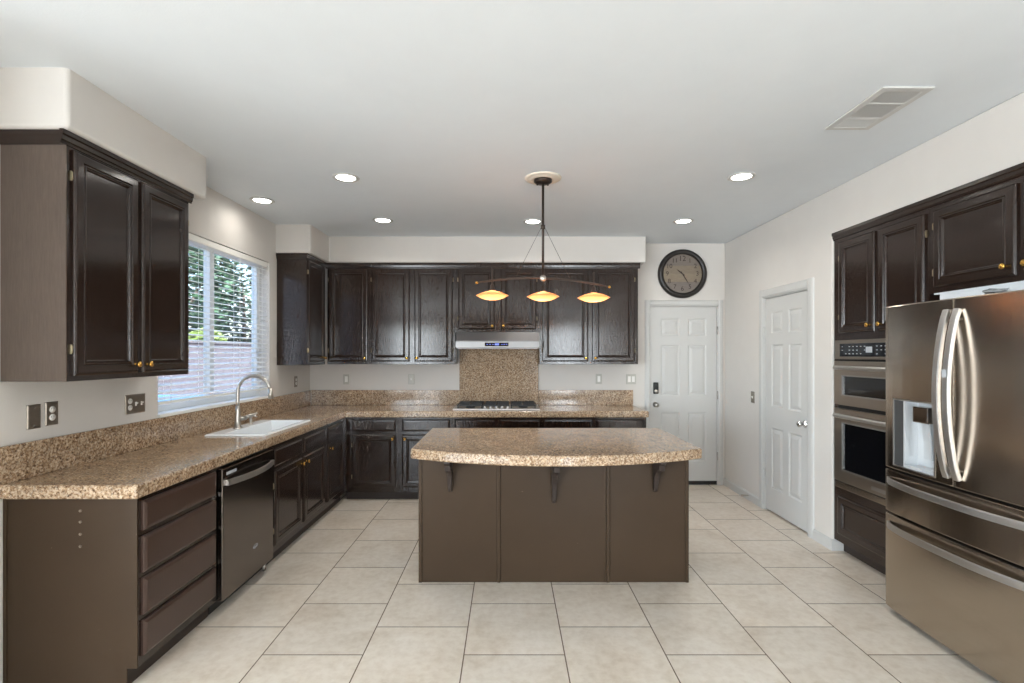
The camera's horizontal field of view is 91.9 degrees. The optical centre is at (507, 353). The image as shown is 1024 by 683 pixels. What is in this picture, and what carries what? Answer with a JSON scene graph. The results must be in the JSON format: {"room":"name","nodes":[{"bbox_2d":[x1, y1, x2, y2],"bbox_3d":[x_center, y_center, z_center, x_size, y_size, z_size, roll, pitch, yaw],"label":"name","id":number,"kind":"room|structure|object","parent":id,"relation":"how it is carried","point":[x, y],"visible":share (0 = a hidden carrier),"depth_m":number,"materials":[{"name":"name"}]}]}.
{"room":"kitchen","nodes":[
{"label":"kitchen","id":0,"kind":"room"},
{"bbox_2d":[0,67,205,198],"bbox_3d":[-2.118,-1.141,2.695,0.345,0.288,1.020,0,0,0],"label":"wall","id":1,"kind":"structure","parent":0,"point":[30,97],"depth_m":2.32,"materials":[{"name":"paint"}]},
{"bbox_2d":[0,186,309,682],"bbox_3d":[-2.350,0.117,3.609,0.160,2.765,4.518,0,0,0],"label":"wall","id":2,"kind":"structure","parent":0,"point":[87,405],"depth_m":3.07,"materials":[{"name":"paint"}]},
{"bbox_2d":[26,404,40,429],"bbox_3d":[-2.266,0.300,2.367,0.007,0.116,0.070,0,0,0],"label":"wall plate","id":3,"kind":"object","parent":2,"relation":"attached to","point":[33,412],"visible":1,"depth_m":2.36,"materials":[{"name":"metal"}]},
{"bbox_2d":[45,401,57,425],"bbox_3d":[-2.266,0.295,2.460,0.008,0.116,0.070,0,0,0],"label":"wall outlet","id":4,"kind":"object","parent":2,"relation":"attached to","point":[51,408],"visible":1,"depth_m":2.45,"materials":[{"name":"metal"}]},
{"bbox_2d":[49,406,55,412],"bbox_3d":[-2.263,0.276,2.460,0.003,0.033,0.033,0,0,0],"label":"socket","id":5,"kind":"object","parent":4,"relation":"attached to","point":[52,409],"depth_m":2.46,"materials":[{"name":"white plastic"}]},
{"bbox_2d":[49,414,55,420],"bbox_3d":[-2.263,0.315,2.460,0.003,0.033,0.033,0,0,0],"label":"socket","id":6,"kind":"object","parent":4,"relation":"attached to","point":[52,417],"depth_m":2.46,"materials":[{"name":"white plastic"}]},
{"bbox_2d":[0,128,193,381],"bbox_3d":[-2.097,-0.435,2.632,0.342,1.119,0.905,0,0,0],"label":"upper cabinet","id":7,"kind":"object","parent":2,"relation":"attached to","point":[94,243],"visible":1,"depth_m":2.29,"materials":[{"name":"brown paint"}]},
{"bbox_2d":[125,393,144,414],"bbox_3d":[-2.261,0.303,3.012,0.018,0.116,0.162,0,0,0],"label":"wall outlet","id":8,"kind":"object","parent":2,"relation":"attached to","point":[135,403],"visible":1,"depth_m":3.00,"materials":[{"name":"metal"}]},
{"bbox_2d":[0,390,310,484],"bbox_3d":[-2.258,0.498,3.918,0.020,0.168,3.456,0,0,0],"label":"backsplash","id":9,"kind":"structure","parent":2,"relation":"attached to","point":[19,461],"depth_m":2.86,"materials":[{"name":"brown stone"}]},
{"bbox_2d":[157,243,267,417],"bbox_3d":[-2.332,-0.229,3.960,0.167,1.282,1.520,0,0,0],"label":"window","id":10,"kind":"structure","parent":2,"relation":"in","point":[171,409],"depth_m":3.94,"materials":[{"name":"white plastic"}]},
{"bbox_2d":[158,233,267,404],"bbox_3d":[-2.309,-0.265,3.960,0.073,1.200,1.480,0,0,0],"label":"window blind","id":11,"kind":"object","parent":10,"relation":"attached to","point":[193,239],"visible":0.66,"depth_m":3.92,"materials":[{"name":"white plastic"}]},
{"bbox_2d":[294,376,296,386],"bbox_3d":[-2.266,0.295,5.290,0.008,0.116,0.070,0,0,0],"label":"wall outlet","id":12,"kind":"object","parent":2,"relation":"attached to","point":[295,377],"visible":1,"depth_m":5.28,"materials":[{"name":"metal"}]},
{"bbox_2d":[276,253,326,364],"bbox_3d":[-2.097,-0.438,5.090,0.342,1.095,0.506,0,0,0],"label":"upper cabinet","id":13,"kind":"object","parent":2,"relation":"attached to","point":[300,276],"visible":1,"depth_m":4.86,"materials":[{"name":"brown paint"}]},
{"bbox_2d":[276,224,645,265],"bbox_3d":[-0.400,-1.136,5.261,3.780,0.298,0.853,0,0,0],"label":"wall","id":14,"kind":"structure","parent":0,"point":[290,238],"depth_m":5.33,"materials":[{"name":"paint"}]},
{"bbox_2d":[325,263,639,268],"bbox_3d":[-0.273,-0.955,5.505,3.406,0.060,0.321,0,0,0],"label":"crown molding","id":15,"kind":"structure","parent":14,"relation":"attached to","point":[328,265],"depth_m":5.35,"materials":[{"name":"brown paint"}]},
{"bbox_2d":[0,0,1023,243],"bbox_3d":[-1.300,-1.390,0.350,9.800,0.250,11.100,0,0,0],"label":"ceiling","id":16,"kind":"structure","parent":0,"point":[644,111],"depth_m":2.38,"materials":[{"name":"paint"}]},
{"bbox_2d":[249,197,274,203],"bbox_3d":[-2.020,-1.260,4.066,0.190,0.009,0.190,0,0,0],"label":"recessed light","id":17,"kind":"object","parent":16,"relation":"in","point":[261,200],"visible":1,"depth_m":4.05,"materials":[{"name":"white"}]},
{"bbox_2d":[332,173,359,182],"bbox_3d":[-1.160,-1.260,3.540,0.190,0.009,0.190,0,0,0],"label":"recessed light","id":18,"kind":"object","parent":16,"relation":"in","point":[343,177],"visible":1,"depth_m":3.53,"materials":[{"name":"white paint"}]},
{"bbox_2d":[373,217,392,222],"bbox_3d":[-1.180,-1.260,4.670,0.190,0.009,0.190,0,0,0],"label":"recessed light","id":19,"kind":"object","parent":16,"relation":"in","point":[378,219],"visible":1,"depth_m":4.66,"materials":[{"name":"white"}]},
{"bbox_2d":[523,219,541,223],"bbox_3d":[0.238,-1.260,4.710,0.190,0.009,0.190,0,0,0],"label":"recessed light","id":20,"kind":"object","parent":16,"relation":"in","point":[527,221],"visible":0.98,"depth_m":4.70,"materials":[{"name":"white"}]},
{"bbox_2d":[475,171,610,301],"bbox_3d":[0.252,-0.819,3.557,0.975,0.891,0.264,0,0,2],"label":"pendant light","id":21,"kind":"object","parent":16,"relation":"hanging from","point":[541,178],"visible":1,"depth_m":3.54,"materials":[{"name":"black metal"}]},
{"bbox_2d":[673,218,693,223],"bbox_3d":[1.665,-1.260,4.700,0.190,0.009,0.190,0,0,0],"label":"recessed light","id":22,"kind":"object","parent":16,"relation":"in","point":[683,220],"visible":1,"depth_m":4.69,"materials":[{"name":"white"}]},
{"bbox_2d":[727,172,755,181],"bbox_3d":[1.660,-1.260,3.520,0.190,0.009,0.190,0,0,0],"label":"recessed light","id":23,"kind":"object","parent":16,"relation":"in","point":[740,176],"visible":1,"depth_m":3.51,"materials":[{"name":"white"}]},
{"bbox_2d":[824,86,934,129],"bbox_3d":[1.894,-1.260,2.555,0.248,0.010,0.440,0,0,0],"label":"ceiling vent","id":24,"kind":"object","parent":16,"relation":"in","point":[886,101],"visible":1,"depth_m":2.52,"materials":[{"name":"white metal"}]},
{"bbox_2d":[310,244,724,478],"bbox_3d":[0.385,0.117,5.738,5.630,2.765,0.140,0,0,0],"label":"wall","id":25,"kind":"structure","parent":0,"point":[325,376],"depth_m":5.67,"materials":[{"name":"paint"}]},
{"bbox_2d":[343,374,348,383],"bbox_3d":[-1.850,0.288,5.663,0.070,0.116,0.009,0,0,0],"label":"wall switch","id":26,"kind":"object","parent":25,"relation":"attached to","point":[345,376],"visible":1,"depth_m":5.66,"materials":[{"name":"white plastic"}]},
{"bbox_2d":[327,268,369,363],"bbox_3d":[-1.726,-0.415,5.489,0.459,1.050,0.353,0,0,0],"label":"upper cabinet","id":27,"kind":"object","parent":25,"relation":"attached to","point":[348,289],"visible":0.98,"depth_m":5.36,"materials":[{"name":"brown paint"}]},
{"bbox_2d":[311,390,458,404],"bbox_3d":[-1.401,0.497,5.656,1.691,0.170,0.020,0,0,0],"label":"backsplash","id":28,"kind":"structure","parent":25,"relation":"attached to","point":[318,397],"depth_m":5.65,"materials":[{"name":"brown stone"}]},
{"bbox_2d":[408,374,413,383],"bbox_3d":[-1.108,0.288,5.659,0.070,0.116,0.018,0,0,0],"label":"wall switch","id":29,"kind":"object","parent":25,"relation":"attached to","point":[410,376],"visible":1,"depth_m":5.66,"materials":[{"name":"white plastic"}]},
{"bbox_2d":[370,268,457,363],"bbox_3d":[-1.032,-0.415,5.489,0.927,1.050,0.353,0,0,0],"label":"upper cabinet","id":30,"kind":"object","parent":25,"relation":"attached to","point":[413,311],"visible":1,"depth_m":5.36,"materials":[{"name":"brown paint"}]},
{"bbox_2d":[456,268,538,331],"bbox_3d":[-0.114,-0.589,5.489,0.908,0.702,0.353,0,0,0],"label":"upper cabinet","id":31,"kind":"object","parent":25,"relation":"attached to","point":[516,312],"visible":0.97,"depth_m":5.36,"materials":[{"name":"brown paint"}]},
{"bbox_2d":[455,332,539,348],"bbox_3d":[-0.110,-0.145,5.433,0.892,0.179,0.410,0,0,0],"label":"range hood","id":32,"kind":"object","parent":31,"relation":"attached to","point":[464,340],"visible":1,"depth_m":5.26,"materials":[{"name":"metal"}]},
{"bbox_2d":[459,349,537,404],"bbox_3d":[-0.104,0.240,5.655,0.900,0.680,0.022,0,0,0],"label":"backsplash panel","id":33,"kind":"object","parent":25,"relation":"attached to","point":[509,375],"visible":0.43,"depth_m":5.64,"materials":[{"name":"brown stone"}]},
{"bbox_2d":[538,390,632,404],"bbox_3d":[0.888,0.497,5.656,1.080,0.170,0.020,0,0,0],"label":"backsplash","id":34,"kind":"structure","parent":25,"relation":"attached to","point":[545,397],"depth_m":5.65,"materials":[{"name":"brown stone"}]},
{"bbox_2d":[538,268,637,363],"bbox_3d":[0.875,-0.415,5.489,1.067,1.050,0.353,0,0,0],"label":"upper cabinet","id":35,"kind":"object","parent":25,"relation":"attached to","point":[572,330],"visible":0.92,"depth_m":5.36,"materials":[{"name":"brown paint"}]},
{"bbox_2d":[596,374,601,383],"bbox_3d":[1.040,0.285,5.663,0.070,0.116,0.009,0,0,0],"label":"wall switch","id":36,"kind":"object","parent":25,"relation":"attached to","point":[598,376],"visible":1,"depth_m":5.66,"materials":[{"name":"white plastic"}]},
{"bbox_2d":[626,374,635,383],"bbox_3d":[1.410,0.288,5.663,0.116,0.116,0.009,0,0,0],"label":"wall switch","id":37,"kind":"object","parent":25,"relation":"attached to","point":[630,378],"visible":1,"depth_m":5.66,"materials":[{"name":"white plastic"}]},
{"bbox_2d":[657,249,706,297],"bbox_3d":[1.992,-0.917,5.644,0.562,0.562,0.044,0,0,0],"label":"wall clock","id":38,"kind":"object","parent":25,"relation":"attached to","point":[682,273],"visible":1,"depth_m":5.66,"materials":[{"name":"brown wood"}]},
{"bbox_2d":[647,307,717,484],"bbox_3d":[1.994,0.478,5.664,0.819,2.037,0.102,0,0,0],"label":"door","id":39,"kind":"structure","parent":25,"relation":"in","point":[683,339],"depth_m":5.68,"materials":[{"name":"white paint"}]},
{"bbox_2d":[645,300,722,484],"bbox_3d":[2.015,0.443,5.714,0.900,2.115,0.128,0,0,0],"label":"trim","id":40,"kind":"structure","parent":25,"relation":"attached to","point":[718,304],"depth_m":5.65,"materials":[{"name":"white paint"}]},
{"bbox_2d":[132,485,1000,682],"bbox_3d":[-1.300,1.560,0.350,9.800,0.120,11.100,0,0,0],"label":"floor","id":41,"kind":"structure","parent":0,"point":[762,601],"depth_m":2.79,"materials":[{"name":"tile"}]},
{"bbox_2d":[3,468,215,682],"bbox_3d":[-1.959,1.073,2.527,0.618,0.852,0.610,0,0,0],"label":"base cabinet","id":42,"kind":"object","parent":41,"relation":"on","point":[95,590],"visible":0.96,"depth_m":2.23,"materials":[{"name":"brown paint"}]},
{"bbox_2d":[0,390,648,498],"bbox_3d":[-0.419,0.528,3.928,3.698,0.233,3.476,0,0,0],"label":"countertop","id":43,"kind":"structure","parent":42,"relation":"on","point":[135,460],"depth_m":3.09,"materials":[{"name":"brown stone"}]},
{"bbox_2d":[232,374,273,428],"bbox_3d":[-1.954,0.362,3.836,0.314,0.416,0.144,0,0,0],"label":"faucet","id":44,"kind":"object","parent":43,"relation":"on","point":[237,424],"visible":1,"depth_m":3.79,"materials":[{"name":"silver metal"}]},
{"bbox_2d":[205,420,310,435],"bbox_3d":[-1.930,0.667,3.900,0.430,0.195,0.800,0,0,0],"label":"sink","id":45,"kind":"object","parent":43,"relation":"in","point":[261,427],"visible":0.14,"depth_m":3.96,"materials":[{"name":"white ceramic"}]},
{"bbox_2d":[248,415,256,424],"bbox_3d":[-2.074,0.530,4.020,0.073,0.080,0.039,0,0,0],"label":"soap dispenser","id":46,"kind":"object","parent":45,"relation":"on","point":[250,418],"visible":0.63,"depth_m":4.01,"materials":[{"name":"silver metal"}]},
{"bbox_2d":[453,401,539,409],"bbox_3d":[-0.120,0.555,5.372,0.906,0.051,0.495,0,0,0],"label":"cooktop","id":47,"kind":"object","parent":43,"relation":"in","point":[463,405],"visible":1,"depth_m":5.25,"materials":[{"name":"metal"}]},
{"bbox_2d":[453,404,539,409],"bbox_3d":[-0.120,0.575,5.372,0.906,0.013,0.495,0,0,0],"label":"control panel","id":48,"kind":"object","parent":47,"relation":"attached to","point":[461,406],"depth_m":5.16,"materials":[{"name":"metal"}]},
{"bbox_2d":[208,448,273,614],"bbox_3d":[-1.921,1.075,3.150,0.678,0.850,0.624,0,0,0],"label":"dishwasher","id":49,"kind":"object","parent":41,"relation":"on","point":[244,486],"visible":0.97,"depth_m":3.05,"materials":[{"name":"black metal"}]},
{"bbox_2d":[266,426,324,564],"bbox_3d":[-1.944,1.073,3.990,0.648,0.852,1.044,0,0,0],"label":"base cabinet","id":50,"kind":"object","parent":41,"relation":"on","point":[299,461],"visible":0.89,"depth_m":3.91,"materials":[{"name":"brown paint"}]},
{"bbox_2d":[320,418,344,517],"bbox_3d":[-1.944,1.073,4.790,0.648,0.852,0.552,0,0,0],"label":"base cabinet","id":51,"kind":"object","parent":41,"relation":"on","point":[335,431],"visible":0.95,"depth_m":4.74,"materials":[{"name":"brown paint"}]},
{"bbox_2d":[345,417,451,498],"bbox_3d":[-1.119,1.073,5.342,1.097,0.852,0.648,0,0,0],"label":"base cabinet","id":52,"kind":"object","parent":41,"relation":"on","point":[379,464],"visible":0.7,"depth_m":5.06,"materials":[{"name":"brown paint"}]},
{"bbox_2d":[452,417,541,427],"bbox_3d":[-0.112,1.073,5.342,0.915,0.852,0.648,0,0,0],"label":"base cabinet","id":53,"kind":"object","parent":41,"relation":"on","point":[457,422],"visible":0.04,"depth_m":5.05,"materials":[{"name":"brown paint"}]},
{"bbox_2d":[419,459,688,582],"bbox_3d":[0.299,1.073,3.437,1.768,0.851,0.847,0,0,0],"label":"kitchen island","id":54,"kind":"object","parent":41,"relation":"on","point":[478,522],"visible":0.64,"depth_m":3.24,"materials":[{"name":"brown paint"}]},
{"bbox_2d":[411,428,701,466],"bbox_3d":[0.297,0.613,3.364,1.795,0.062,1.083,0,0,0],"label":"island countertop","id":55,"kind":"structure","parent":54,"relation":"on","point":[549,447],"depth_m":3.12,"materials":[{"name":"brown stone"}]},
{"bbox_2d":[542,417,645,427],"bbox_3d":[0.881,1.073,5.342,1.067,0.852,0.648,0,0,0],"label":"base cabinet","id":56,"kind":"object","parent":41,"relation":"on","point":[547,422],"visible":0.06,"depth_m":5.05,"materials":[{"name":"brown paint"}]},
{"bbox_2d":[834,209,939,574],"bbox_3d":[2.781,0.320,3.353,0.678,2.359,0.856,0,0,0],"label":"tall cabinet","id":57,"kind":"object","parent":41,"relation":"on","point":[878,268],"visible":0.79,"depth_m":3.38,"materials":[{"name":"brown paint"}]},
{"bbox_2d":[832,338,890,505],"bbox_3d":[2.729,0.447,3.350,0.662,1.097,0.756,0,0,0],"label":"double oven","id":58,"kind":"object","parent":57,"relation":"in","point":[860,466],"visible":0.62,"depth_m":3.45,"materials":[{"name":"silver metal"}]},
{"bbox_2d":[886,290,1023,682],"bbox_3d":[2.608,0.602,2.445,0.985,1.794,0.920,0,0,0],"label":"refrigerator","id":59,"kind":"object","parent":41,"relation":"on","point":[955,366],"visible":1,"depth_m":2.39,"materials":[{"name":"silver metal"}]},
{"bbox_2d":[982,288,1008,293],"bbox_3d":[2.439,-0.314,2.482,0.100,0.030,0.119,0,0,0],"label":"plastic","id":60,"kind":"object","parent":59,"relation":"on","point":[990,290],"visible":0.76,"depth_m":2.46,"materials":[{"name":"white plastic"}]},
{"bbox_2d":[725,92,1023,538],"bbox_3d":[2.540,0.117,0.334,0.120,2.765,10.668,0,0,0],"label":"wall","id":61,"kind":"structure","parent":0,"point":[797,245],"depth_m":3.92,"materials":[{"name":"paint"}]},
{"bbox_2d":[723,478,758,505],"bbox_3d":[2.474,1.458,5.271,0.013,0.085,0.793,0,0,0],"label":"baseboard","id":62,"kind":"structure","parent":61,"relation":"attached to","point":[734,487],"depth_m":5.25,"materials":[{"name":"white paint"}]},
{"bbox_2d":[751,391,754,402],"bbox_3d":[2.471,0.438,5.010,0.018,0.116,0.070,0,0,0],"label":"wall switch","id":63,"kind":"object","parent":61,"relation":"attached to","point":[752,392],"visible":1,"depth_m":5.01,"materials":[{"name":"metal"}]},
{"bbox_2d":[763,291,806,531],"bbox_3d":[2.476,0.477,4.442,0.102,2.015,0.713,0,0,0],"label":"door","id":64,"kind":"structure","parent":61,"relation":"in","point":[786,315],"depth_m":4.41,"materials":[{"name":"white paint"}]},
{"bbox_2d":[759,277,814,538],"bbox_3d":[2.526,0.440,4.440,0.128,2.120,0.870,0,0,0],"label":"trim","id":65,"kind":"structure","parent":61,"relation":"attached to","point":[808,285],"depth_m":4.08,"materials":[{"name":"white paint"}]},
{"bbox_2d":[813,529,830,549],"bbox_3d":[2.474,1.458,3.895,0.013,0.085,0.220,0,0,0],"label":"baseboard","id":66,"kind":"structure","parent":61,"relation":"attached to","point":[819,537],"depth_m":3.89,"materials":[{"name":"white paint"}]},
{"bbox_2d":[831,539,843,550],"bbox_3d":[2.513,1.458,3.779,0.091,0.085,0.013,0,0,0],"label":"baseboard","id":67,"kind":"structure","parent":61,"relation":"attached to","point":[836,545],"depth_m":3.77,"materials":[{"name":"white paint"}]},
{"bbox_2d":[930,176,1023,299],"bbox_3d":[2.781,-0.579,2.428,0.678,0.563,0.990,0,0,0],"label":"upper cabinet","id":68,"kind":"object","parent":61,"relation":"attached to","point":[977,239],"visible":1,"depth_m":2.61,"materials":[{"name":"brown paint"}]},
{"bbox_2d":[832,162,1023,240],"bbox_3d":[2.483,-0.890,2.848,0.018,0.060,1.875,0,0,0],"label":"crown molding","id":69,"kind":"structure","parent":68,"relation":"attached to","point":[1016,171],"depth_m":2.85,"materials":[{"name":"brown paint"}]},
{"label":"outside","id":70,"kind":"structure","parent":0,"visible":0},
{"bbox_3d":[-16.215,1.620,14.000,27.570,0.160,52.000,0,0,0],"label":"ground","id":71,"kind":"structure","parent":70,"visible":0},
{"bbox_2d":[158,395,201,400],"bbox_3d":[-4.350,1.054,5.950,1.800,0.968,2.000,0,0,0],"label":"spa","id":72,"kind":"object","parent":71,"relation":"on","point":[158,395],"visible":0.02,"depth_m":6.64,"materials":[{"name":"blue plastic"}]},
{"bbox_2d":[158,341,250,394],"bbox_3d":[-6.300,0.630,15.800,0.260,1.820,28.400,0,0,0],"label":"wall","id":73,"kind":"structure","parent":71,"relation":"on","point":[190,343],"depth_m":10.60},
{"bbox_2d":[189,328,226,340],"bbox_3d":[-6.953,0.463,11.402,0.937,2.170,0.924,0,0,0],"label":"bush","id":74,"kind":"object","parent":71,"relation":"on","point":[216,333],"visible":0.13,"depth_m":11.28,"materials":[{"name":"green plant"}]},
{"bbox_2d":[189,246,244,338],"bbox_3d":[-8.898,-1.090,13.010,3.581,5.272,3.524,0,0,0],"label":"tree","id":75,"kind":"object","parent":71,"relation":"on","point":[221,279],"visible":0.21,"depth_m":13.08,"materials":[{"name":"green plant"}]},
{"bbox_2d":[189,250,250,341],"bbox_3d":[-9.195,-1.496,17.213,4.538,6.085,4.557,0,0,0],"label":"tree","id":76,"kind":"object","parent":71,"relation":"on","point":[244,310],"visible":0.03,"depth_m":16.09,"materials":[{"name":"green plant"}]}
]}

